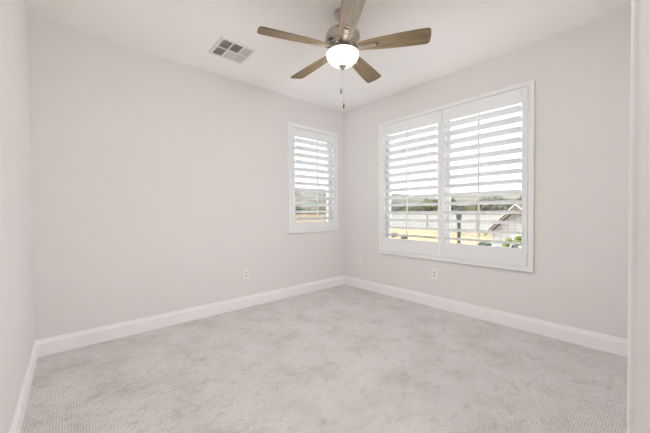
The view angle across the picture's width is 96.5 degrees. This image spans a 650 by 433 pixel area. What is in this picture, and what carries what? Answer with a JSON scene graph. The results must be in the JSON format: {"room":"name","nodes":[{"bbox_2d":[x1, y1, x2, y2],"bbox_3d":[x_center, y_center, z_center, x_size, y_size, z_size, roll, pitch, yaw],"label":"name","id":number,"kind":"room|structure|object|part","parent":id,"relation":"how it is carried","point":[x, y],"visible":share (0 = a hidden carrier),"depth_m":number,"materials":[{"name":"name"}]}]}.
{"room":"empty bedroom","nodes":[
{"label":"empty bedroom","id":0,"kind":"room"},
{"bbox_2d":[0,0,34,432],"bbox_3d":[-0.802,-0.056,0.441,0.160,3.040,4.900,-1,1,-41],"label":"wall","id":1,"kind":"structure","parent":0,"point":[17,330],"depth_m":1.61,"materials":[{"name":"beige paint"}]},
{"bbox_2d":[9,341,37,432],"bbox_3d":[-0.724,1.095,0.512,0.015,0.137,4.885,-1,1,-41],"label":"baseboard","id":2,"kind":"structure","parent":1,"relation":"attached to","point":[17,422],"depth_m":1.72,"materials":[{"name":"white wood"}]},
{"bbox_2d":[27,16,343,340],"bbox_3d":[-1.144,-0.105,3.507,3.694,3.040,0.160,-1,1,-41],"label":"wall","id":3,"kind":"structure","parent":0,"point":[156,181],"depth_m":2.89,"materials":[{"name":"beige paint"}]},
{"bbox_2d":[36,275,343,356],"bbox_3d":[-1.018,1.046,3.514,3.534,0.137,0.015,-1,1,-41],"label":"baseboard","id":4,"kind":"structure","parent":3,"relation":"attached to","point":[47,346],"depth_m":2.97,"materials":[{"name":"white wood"}]},
{"bbox_2d":[243,269,248,278],"bbox_3d":[-0.968,0.705,3.559,0.074,0.120,0.008,-1,1,-41],"label":"wall outlet","id":5,"kind":"object","parent":3,"relation":"attached to","point":[245,271],"visible":1,"depth_m":3.56,"materials":[{"name":"white plastic"}]},
{"bbox_2d":[288,122,337,233],"bbox_3d":[-0.147,-0.532,4.250,0.920,1.514,0.122,-1,1,-41],"label":"plantation shutter","id":6,"kind":"object","parent":3,"relation":"attached to","point":[294,130],"visible":1,"depth_m":4.20,"materials":[{"name":"white paint"}]},
{"bbox_3d":[-0.111,-0.547,4.208,0.016,1.142,0.012,-1,1,-41],"label":"tilt rod","id":7,"kind":"part","parent":6,"relation":"part of","materials":[{"name":"white wood"}]},
{"bbox_2d":[326,143,330,220],"bbox_3d":[-0.239,-0.533,4.354,0.838,1.440,0.065,-1,1,-41],"label":"window","id":8,"kind":"structure","parent":3,"relation":"in","point":[327,149],"depth_m":4.60,"materials":[{"name":"white plastic"}]},
{"bbox_2d":[21,284,627,432],"bbox_3d":[0.594,1.144,1.680,3.534,0.020,4.900,-1,1,-41],"label":"floor","id":9,"kind":"structure","parent":0,"point":[343,358],"depth_m":2.06,"materials":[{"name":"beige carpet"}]},
{"bbox_2d":[24,0,630,112],"bbox_3d":[0.574,-1.705,1.632,3.854,0.200,5.220,-1,1,-41],"label":"ceiling","id":10,"kind":"structure","parent":0,"point":[464,33],"depth_m":2.51,"materials":[{"name":"paint"}]},
{"bbox_2d":[208,37,256,64],"bbox_3d":[-0.903,-1.610,2.839,0.344,0.010,0.344,-1,1,-41],"label":"ceiling vent","id":11,"kind":"object","parent":10,"relation":"in","point":[225,48],"visible":1,"depth_m":2.83,"materials":[{"name":"white metal"}]},
{"bbox_2d":[257,0,430,107],"bbox_3d":[0.114,-1.237,2.346,1.288,0.752,1.241,-1,1,-41],"label":"ceiling fan","id":12,"kind":"object","parent":10,"relation":"hanging from","point":[342,40],"visible":1,"depth_m":2.21,"materials":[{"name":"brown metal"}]},
{"bbox_3d":[-0.229,-1.331,2.162,0.537,0.006,0.149,-1,14,-22],"label":"blade","id":13,"kind":"part","parent":12,"relation":"part of","materials":[{"name":"brown wood"}]},
{"bbox_3d":[-0.114,-1.339,2.613,0.149,0.007,0.537,-18,12,-38],"label":"blade","id":14,"kind":"part","parent":12,"relation":"part of","materials":[{"name":"brown wood"}]},
{"bbox_3d":[0.140,-1.247,2.309,0.258,0.100,0.258,-1,1,-41],"label":"lamp shade","id":15,"kind":"part","parent":12,"relation":"part of","materials":[{"name":"white glass"}]},
{"bbox_3d":[0.165,-1.329,1.912,0.149,0.006,0.537,13,0,-4],"label":"blade","id":16,"kind":"part","parent":12,"relation":"part of","materials":[{"name":"brown wood"}]},
{"bbox_3d":[0.351,-1.343,2.643,0.149,0.006,0.537,-15,-7,32],"label":"blade","id":17,"kind":"part","parent":12,"relation":"part of","materials":[{"name":"brown wood"}]},
{"bbox_3d":[0.523,-1.336,2.210,0.537,0.006,0.149,0,-12,14],"label":"blade","id":18,"kind":"part","parent":12,"relation":"part of","materials":[{"name":"brown wood"}]},
{"bbox_2d":[343,7,630,339],"bbox_3d":[1.920,-0.116,2.938,0.160,3.040,5.060,-1,1,-41],"label":"wall","id":19,"kind":"structure","parent":0,"point":[581,74],"depth_m":2.62,"materials":[{"name":"beige paint"}]},
{"bbox_2d":[386,120,450,242],"bbox_3d":[1.470,-0.385,3.508,0.065,1.745,1.745,-1,1,-41],"label":"window","id":20,"kind":"structure","parent":19,"relation":"in","point":[448,164],"depth_m":3.49,"materials":[{"name":"white plastic"}]},
{"bbox_3d":[1.470,-0.385,3.508,0.065,1.745,1.745,-1,1,-41],"label":"frame","id":21,"kind":"part","parent":20,"relation":"part of","materials":[{"name":"white plastic"}]},
{"bbox_2d":[431,269,436,278],"bbox_3d":[1.322,0.694,3.511,0.008,0.120,0.074,-1,1,-41],"label":"wall outlet","id":22,"kind":"object","parent":19,"relation":"attached to","point":[433,271],"visible":1,"depth_m":3.51,"materials":[{"name":"white plastic"}]},
{"bbox_2d":[378,79,534,272],"bbox_3d":[1.364,-0.385,3.419,0.122,1.816,1.824,-1,1,-41],"label":"plantation shutter","id":23,"kind":"object","parent":19,"relation":"attached to","point":[519,259],"visible":1,"depth_m":3.21,"materials":[{"name":"white paint"}]},
{"bbox_3d":[1.044,-0.431,3.699,0.012,1.356,0.016,-1,1,-41],"label":"tilt rod","id":24,"kind":"part","parent":23,"relation":"part of","materials":[{"name":"white wood"}]},
{"bbox_3d":[1.090,-0.389,3.740,0.026,1.720,0.867,-1,1,-41],"label":"panel","id":25,"kind":"part","parent":23,"relation":"part of","materials":[{"name":"white paint"}]},
{"bbox_3d":[1.614,-0.424,3.050,0.012,1.356,0.016,-1,1,-41],"label":"tilt rod","id":26,"kind":"part","parent":23,"relation":"part of","materials":[{"name":"white wood"}]},
{"bbox_3d":[1.660,-0.382,3.091,0.026,1.720,0.843,-1,1,-41],"label":"panel","id":27,"kind":"part","parent":23,"relation":"part of","materials":[{"name":"white paint"}]},
{"bbox_2d":[344,275,627,356],"bbox_3d":[1.382,1.031,3.446,0.015,0.137,3.254,-1,1,-41],"label":"baseboard","id":28,"kind":"structure","parent":19,"relation":"attached to","point":[607,343],"depth_m":2.91,"materials":[{"name":"white wood"}]},
{"bbox_2d":[627,0,649,432],"bbox_3d":[1.627,-0.238,1.405,2.300,2.740,0.117,-1,1,-41],"label":"wall","id":29,"kind":"structure","parent":0,"point":[638,364],"depth_m":0.68,"materials":[{"name":"beige paint"}]},
{"label":"outside","id":30,"kind":"structure","parent":0,"visible":0},
{"bbox_2d":[391,219,495,244],"bbox_3d":[8.557,0.805,131.712,260.000,0.751,300.000,-1,1,-41],"label":"ground","id":31,"kind":"structure","parent":30,"point":[398,231],"depth_m":30.99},
{"bbox_2d":[295,206,301,215],"bbox_3d":[-6.321,-0.138,55.793,4.240,4.700,4.165,-1,1,-41],"label":"broadleaf tree","id":32,"kind":"object","parent":31,"relation":"on","point":[296,207],"visible":0.1,"depth_m":54.64,"materials":[{"name":"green plant"}]},
{"bbox_2d":[298,208,316,213],"bbox_3d":[-3.001,0.336,52.279,4.223,3.749,4.286,-1,1,-41],"label":"broadleaf tree","id":33,"kind":"object","parent":31,"relation":"on","point":[303,208],"visible":0.15,"depth_m":51.09,"materials":[{"name":"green plant"}]},
{"bbox_2d":[295,213,326,221],"bbox_3d":[-2.203,0.785,45.461,13.598,2.495,0.360,0,1,-3],"label":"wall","id":34,"kind":"structure","parent":31,"relation":"on","point":[319,214],"depth_m":45.34,"materials":[{"name":"brown tile"}]},
{"bbox_2d":[315,206,326,209],"bbox_3d":[-0.650,-0.026,58.409,4.091,4.296,3.358,0,1,2],"label":"broadleaf tree","id":35,"kind":"object","parent":31,"relation":"on","point":[322,207],"visible":0.15,"depth_m":57.33,"materials":[{"name":"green plant"}]},
{"bbox_2d":[391,202,403,210],"bbox_3d":[16.544,-0.915,70.296,5.882,5.422,4.832,-1,1,-41],"label":"broadleaf tree","id":36,"kind":"object","parent":31,"relation":"on","point":[394,208],"visible":0.34,"depth_m":68.37,"materials":[{"name":"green plant"}]},
{"bbox_2d":[400,206,416,210],"bbox_3d":[17.723,-0.363,63.675,3.996,4.538,4.619,-1,1,-41],"label":"broadleaf tree","id":37,"kind":"object","parent":31,"relation":"on","point":[410,208],"visible":0.18,"depth_m":62.37,"materials":[{"name":"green plant"}]},
{"bbox_2d":[420,198,437,211],"bbox_3d":[20.181,-0.816,56.370,4.113,5.631,3.996,-1,1,-41],"label":"broadleaf tree","id":38,"kind":"object","parent":31,"relation":"on","point":[422,208],"visible":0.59,"depth_m":55.03,"materials":[{"name":"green plant"}]},
{"bbox_2d":[436,197,456,210],"bbox_3d":[24.686,-1.080,61.187,5.843,5.970,4.383,0,1,-5],"label":"broadleaf tree","id":39,"kind":"object","parent":31,"relation":"on","point":[452,199],"visible":0.05,"depth_m":59.88,"materials":[{"name":"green plant"}]},
{"bbox_2d":[391,214,502,229],"bbox_3d":[15.188,0.647,48.322,0.230,2.350,42.060,-1,1,-41],"label":"fence","id":40,"kind":"object","parent":31,"relation":"on","point":[474,226],"visible":0.09,"depth_m":45.55,"materials":[{"name":"white"}]},
{"bbox_2d":[453,206,464,243],"bbox_3d":[7.025,1.273,15.227,0.200,3.680,0.600,-1,1,-41],"label":"post","id":41,"kind":"object","parent":31,"relation":"on","point":[458,216],"visible":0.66,"depth_m":15.17,"materials":[{"name":"metal"}]},
{"bbox_2d":[436,230,491,236],"bbox_3d":[17.445,1.895,30.660,0.380,0.464,12.500,-1,1,-41],"label":"wall","id":42,"kind":"structure","parent":31,"relation":"on","point":[452,232],"depth_m":31.95,"materials":[{"name":"beige concrete"}]},
{"bbox_2d":[461,205,480,210],"bbox_3d":[27.558,-0.202,55.549,2.930,4.356,3.898,-1,1,-24],"label":"broadleaf tree","id":43,"kind":"object","parent":31,"relation":"on","point":[470,207],"visible":0.28,"depth_m":54.15,"materials":[{"name":"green plant"}]},
{"bbox_2d":[478,242,491,245],"bbox_3d":[11.442,2.186,20.813,1.134,0.916,1.189,-1,1,-41],"label":"shrub","id":44,"kind":"object","parent":31,"relation":"on","point":[479,243],"visible":0.26,"depth_m":20.57,"materials":[{"name":"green plant"}]},
{"bbox_2d":[476,196,509,214],"bbox_3d":[33.474,-1.087,58.459,5.438,5.964,6.147,-1,1,-41],"label":"broadleaf tree","id":45,"kind":"object","parent":31,"relation":"on","point":[489,207],"visible":0.61,"depth_m":57.09,"materials":[{"name":"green plant"}]},
{"bbox_2d":[484,204,521,247],"bbox_3d":[11.239,1.215,15.497,6.870,3.730,2.660,-1,1,-41],"label":"gabled house","id":46,"kind":"structure","parent":31,"relation":"on","point":[505,217],"depth_m":13.79,"materials":[{"name":"white paint"}]},
{"bbox_3d":[8.226,0.100,13.724,0.040,1.400,1.330,-1,1,-41],"label":"fascia trim","id":47,"kind":"part","parent":46,"relation":"part of","materials":[{"name":"white wood"}]},
{"bbox_2d":[501,238,512,246],"bbox_3d":[7.741,2.065,12.317,0.510,2.387,0.466,-1,1,-41],"label":"shrub","id":48,"kind":"object","parent":31,"relation":"on","point":[506,239],"visible":0.23,"depth_m":12.24,"materials":[{"name":"green plant"}]},
{"bbox_2d":[510,195,521,207],"bbox_3d":[39.709,-1.174,57.645,5.104,6.076,4.495,0,1,21],"label":"broadleaf tree","id":49,"kind":"object","parent":31,"relation":"on","point":[520,197],"visible":0.06,"depth_m":57.68,"materials":[{"name":"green plant"}]},
{"bbox_2d":[514,235,520,247],"bbox_3d":[7.999,2.009,11.956,0.496,2.509,0.498,-1,1,-41],"label":"shrub","id":50,"kind":"object","parent":31,"relation":"on","point":[518,238],"visible":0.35,"depth_m":11.87,"materials":[{"name":"green plant"}]},
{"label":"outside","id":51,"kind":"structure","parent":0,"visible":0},
{"bbox_2d":[295,188,521,218],"bbox_3d":[20.182,-9.475,105.989,289.528,22.245,327.200,-1,1,-41],"label":"hills","id":52,"kind":"structure","parent":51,"point":[505,196],"depth_m":151.56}
]}

